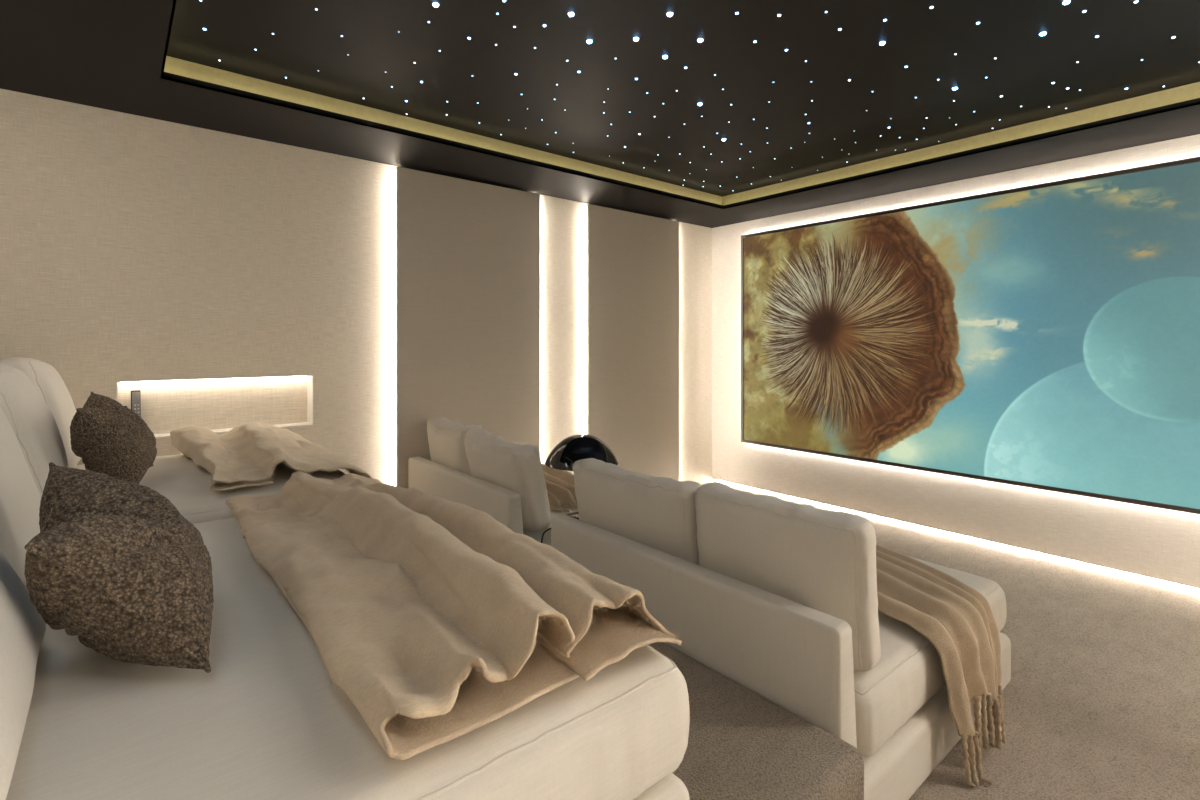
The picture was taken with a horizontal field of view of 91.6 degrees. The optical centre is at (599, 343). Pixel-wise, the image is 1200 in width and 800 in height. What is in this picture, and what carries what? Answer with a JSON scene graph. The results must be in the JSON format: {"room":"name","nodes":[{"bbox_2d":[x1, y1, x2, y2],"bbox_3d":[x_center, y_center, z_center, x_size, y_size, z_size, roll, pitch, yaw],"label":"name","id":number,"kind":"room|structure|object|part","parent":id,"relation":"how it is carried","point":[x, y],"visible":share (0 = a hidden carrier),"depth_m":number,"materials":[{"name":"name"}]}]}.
{"room":"home theater","nodes":[
{"label":"home theater","id":0,"kind":"room"},
{"bbox_2d":[0,89,714,485],"bbox_3d":[-0.869,0.000,4.184,5.341,2.700,0.201,0,0,-40],"label":"wall","id":1,"kind":"structure","parent":0,"point":[227,280],"depth_m":3.14,"materials":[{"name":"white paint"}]},
{"bbox_2d":[131,390,140,416],"bbox_3d":[-2.337,0.354,2.935,0.039,0.232,0.073,0,0,-40],"label":"remote control","id":2,"kind":"object","parent":1,"relation":"in","point":[135,394],"visible":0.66,"depth_m":2.94,"materials":[{"name":"black plastic"}]},
{"bbox_2d":[396,166,539,488],"bbox_3d":[-0.874,0.118,4.012,1.070,2.455,0.051,0,0,-40],"label":"wall panel","id":3,"kind":"object","parent":1,"relation":"attached to","point":[468,252],"visible":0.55,"depth_m":3.94,"materials":[{"name":"fabric"}]},
{"bbox_2d":[586,204,678,480],"bbox_3d":[0.299,0.118,4.989,1.057,2.455,0.051,0,0,-40],"label":"wall panel","id":4,"kind":"object","parent":1,"relation":"attached to","point":[632,259],"visible":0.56,"depth_m":4.94,"materials":[{"name":"fabric"}]},
{"bbox_2d":[0,0,1199,227],"bbox_3d":[0.498,-1.218,2.465,5.041,0.185,4.191,0,0,-40],"label":"ceiling","id":5,"kind":"structure","parent":0,"point":[104,54],"depth_m":2.67,"materials":[{"name":"black paint"}]},
{"bbox_2d":[164,56,1199,204],"bbox_3d":[0.577,-1.194,2.492,3.907,0.113,3.234,0,0,-40],"label":"trim","id":6,"kind":"structure","parent":5,"relation":"attached to","point":[173,65],"depth_m":3.31,"materials":[{"name":"gold paint"}]},
{"bbox_2d":[649,642,863,799],"bbox_3d":[-1.062,1.164,1.937,1.961,0.372,3.002,0,0,-40],"label":"floor","id":7,"kind":"structure","parent":0,"point":[742,745],"depth_m":1.40,"materials":[{"name":"beige carpet"}]},
{"bbox_2d":[75,454,345,523],"bbox_3d":[-1.823,0.677,2.422,1.330,0.600,1.260,0,0,-40],"label":"seat","id":8,"kind":"object","parent":7,"relation":"on","point":[177,478],"visible":0.07,"depth_m":2.20,"materials":[{"name":"beige fabric"}]},
{"bbox_2d":[0,364,68,496],"bbox_3d":[-1.980,0.316,1.903,0.359,0.485,0.584,0,0,-40],"label":"cushion","id":9,"kind":"object","parent":8,"relation":"on","point":[35,428],"visible":0.65,"depth_m":1.80,"materials":[{"name":"beige fabric"}]},
{"bbox_2d":[0,357,80,467],"bbox_3d":[-2.350,0.305,2.384,0.353,0.506,0.597,0,0,-40],"label":"cushion","id":10,"kind":"object","parent":8,"relation":"on","point":[45,378],"visible":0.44,"depth_m":2.28,"materials":[{"name":"beige fabric"}]},
{"bbox_2d":[70,392,156,483],"bbox_3d":[-1.748,0.346,2.111,0.227,0.330,0.498,0,0,-36],"label":"throw pillow","id":11,"kind":"object","parent":8,"relation":"on","point":[109,437],"visible":0.93,"depth_m":1.98,"materials":[{"name":"brown fabric"}]},
{"bbox_2d":[170,423,372,490],"bbox_3d":[-1.491,0.502,2.618,0.653,0.213,1.029,0,0,-40],"label":"throw blanket","id":12,"kind":"object","parent":8,"relation":"on","point":[247,455],"visible":0.99,"depth_m":2.48,"materials":[{"name":"fabric"}]},
{"bbox_2d":[6,518,689,799],"bbox_3d":[-0.827,0.677,1.228,1.331,0.600,1.580,0,0,-40],"label":"seat","id":13,"kind":"object","parent":7,"relation":"on","point":[268,721],"visible":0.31,"depth_m":0.85,"materials":[{"name":"beige fabric"}]},
{"bbox_2d":[0,407,40,589],"bbox_3d":[-1.417,0.316,1.220,0.370,0.488,0.725,0,0,-40],"label":"cushion","id":14,"kind":"object","parent":13,"relation":"on","point":[20,498],"visible":0.54,"depth_m":1.22,"materials":[{"name":"beige fabric"}]},
{"bbox_2d":[0,549,45,799],"bbox_3d":[-0.922,0.312,0.657,0.414,0.494,0.712,0,0,-40],"label":"sofa backrest","id":15,"kind":"object","parent":13,"relation":"on","point":[22,628],"visible":1,"depth_m":0.78,"materials":[{"name":"beige fabric"}]},
{"bbox_2d":[226,471,685,759],"bbox_3d":[-0.524,0.502,1.461,0.582,0.216,1.511,0,0,-40],"label":"throw blanket","id":16,"kind":"object","parent":13,"relation":"on","point":[438,621],"visible":1,"depth_m":1.02,"materials":[{"name":"fabric"}]},
{"bbox_2d":[701,481,1199,799],"bbox_3d":[0.504,1.390,2.536,5.341,0.080,4.491,0,0,-40],"label":"floor","id":17,"kind":"structure","parent":0,"point":[1101,698],"depth_m":2.33,"materials":[{"name":"beige carpet"}]},
{"bbox_2d":[408,456,577,545],"bbox_3d":[-0.312,1.031,3.616,1.324,0.636,1.260,0,0,-40],"label":"sofa","id":18,"kind":"object","parent":17,"relation":"on","point":[432,478],"visible":0.15,"depth_m":3.03,"materials":[{"name":"beige fabric"}]},
{"bbox_2d":[427,417,481,475],"bbox_3d":[-0.860,0.697,3.540,0.257,0.461,0.547,0,0,-40],"label":"cushion","id":19,"kind":"object","parent":18,"relation":"on","point":[446,437],"visible":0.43,"depth_m":3.41,"materials":[{"name":"beige fabric"}]},
{"bbox_3d":[-0.769,1.030,3.235,0.133,0.634,1.215,0,0,-40],"label":"panel","id":20,"kind":"part","parent":18,"relation":"part of","materials":[{"name":"beige fabric"}]},
{"bbox_2d":[464,428,550,530],"bbox_3d":[-0.490,0.705,3.084,0.290,0.458,0.611,0,0,-40],"label":"cushion","id":21,"kind":"object","parent":18,"relation":"on","point":[515,467],"visible":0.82,"depth_m":2.88,"materials":[{"name":"beige fabric"}]},
{"bbox_2d":[541,528,550,542],"bbox_3d":[-0.231,0.993,2.862,0.151,0.174,0.030,0,0,-37],"label":"power cord","id":22,"kind":"object","parent":18,"relation":"on","point":[545,531],"visible":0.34,"depth_m":2.83,"materials":[{"name":"black plastic"}]},
{"bbox_2d":[523,471,577,545],"bbox_3d":[-0.265,1.038,3.655,1.196,0.240,1.248,0,0,-40],"label":"seat cushion","id":23,"kind":"object","parent":18,"relation":"on","point":[536,535],"depth_m":2.91,"materials":[{"name":"beige fabric"}]},
{"bbox_2d":[542,464,577,511],"bbox_3d":[-0.290,0.869,3.625,0.509,0.095,0.916,0,0,-38],"label":"throw blanket","id":24,"kind":"object","parent":18,"relation":"on","point":[560,487],"visible":0.33,"depth_m":3.40,"materials":[{"name":"beige fabric"}]},
{"bbox_2d":[551,515,1010,799],"bbox_3d":[0.705,1.040,2.395,1.324,0.618,1.327,0,0,-40],"label":"sofa","id":25,"kind":"object","parent":17,"relation":"on","point":[798,657],"visible":0.44,"depth_m":1.73,"materials":[{"name":"beige fabric"}]},
{"bbox_2d":[573,458,701,564],"bbox_3d":[0.142,0.717,2.365,0.195,0.419,0.692,0,0,-40],"label":"cushion","id":26,"kind":"object","parent":25,"relation":"on","point":[659,513],"visible":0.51,"depth_m":2.24,"materials":[{"name":"beige fabric"}]},
{"bbox_3d":[0.247,1.039,2.014,0.133,0.616,1.282,0,0,-40],"label":"panel","id":27,"kind":"part","parent":25,"relation":"part of","materials":[{"name":"beige fabric"}]},
{"bbox_2d":[695,482,880,670],"bbox_3d":[0.566,0.708,1.856,0.185,0.437,0.616,0,0,-40],"label":"cushion","id":28,"kind":"object","parent":25,"relation":"on","point":[824,561],"visible":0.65,"depth_m":1.71,"materials":[{"name":"beige fabric"}]},
{"bbox_2d":[854,557,1006,755],"bbox_3d":[0.752,1.038,2.434,1.197,0.240,1.313,0,0,-40],"label":"seat cushion","id":29,"kind":"object","parent":25,"relation":"on","point":[896,700],"depth_m":1.75,"materials":[{"name":"beige fabric"}]},
{"bbox_2d":[876,544,1005,786],"bbox_3d":[1.047,1.101,2.327,0.603,0.491,1.095,0,0,-32],"label":"throw blanket","id":30,"kind":"object","parent":25,"relation":"on","point":[958,620],"visible":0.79,"depth_m":1.91,"materials":[{"name":"beige fabric"}]},
{"bbox_3d":[-0.087,1.099,2.791,0.276,0.501,0.276,0,0,-40],"label":"side table","id":31,"kind":"object","parent":17,"relation":"on","visible":0},
{"bbox_2d":[545,434,618,519],"bbox_3d":[-0.087,0.641,2.791,0.352,0.411,0.352,0,0,43],"label":"table lamp","id":32,"kind":"object","parent":31,"relation":"on","point":[573,448],"visible":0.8,"depth_m":2.70,"materials":[{"name":"black glass"}]},
{"bbox_3d":[-0.087,0.510,2.791,0.352,0.148,0.352,0,0,-40],"label":"lamp shade","id":33,"kind":"part","parent":32,"relation":"part of","materials":[{"name":"black glass"}]},
{"bbox_2d":[712,134,1199,590],"bbox_3d":[2.543,-0.004,4.104,0.200,2.692,4.291,0,0,-40],"label":"wall","id":34,"kind":"structure","parent":0,"point":[1161,545],"depth_m":4.08,"materials":[{"name":"white paint"}]},
{"bbox_2d":[715,479,1199,591],"bbox_3d":[2.558,1.270,4.117,0.160,0.160,4.291,0,0,-40],"label":"baseboard","id":35,"kind":"structure","parent":34,"relation":"attached to","point":[715,479],"depth_m":3.92,"materials":[{"name":"white paint"}]},
{"bbox_2d":[741,156,1199,513],"bbox_3d":[2.397,-0.043,4.081,0.055,1.900,3.378,0,0,-40],"label":"projection screen","id":36,"kind":"object","parent":34,"relation":"attached to","point":[1045,336],"visible":1,"depth_m":3.80,"materials":[{"name":"projected picture on screen fabric"},{"name":"dark bronze"}]}
]}

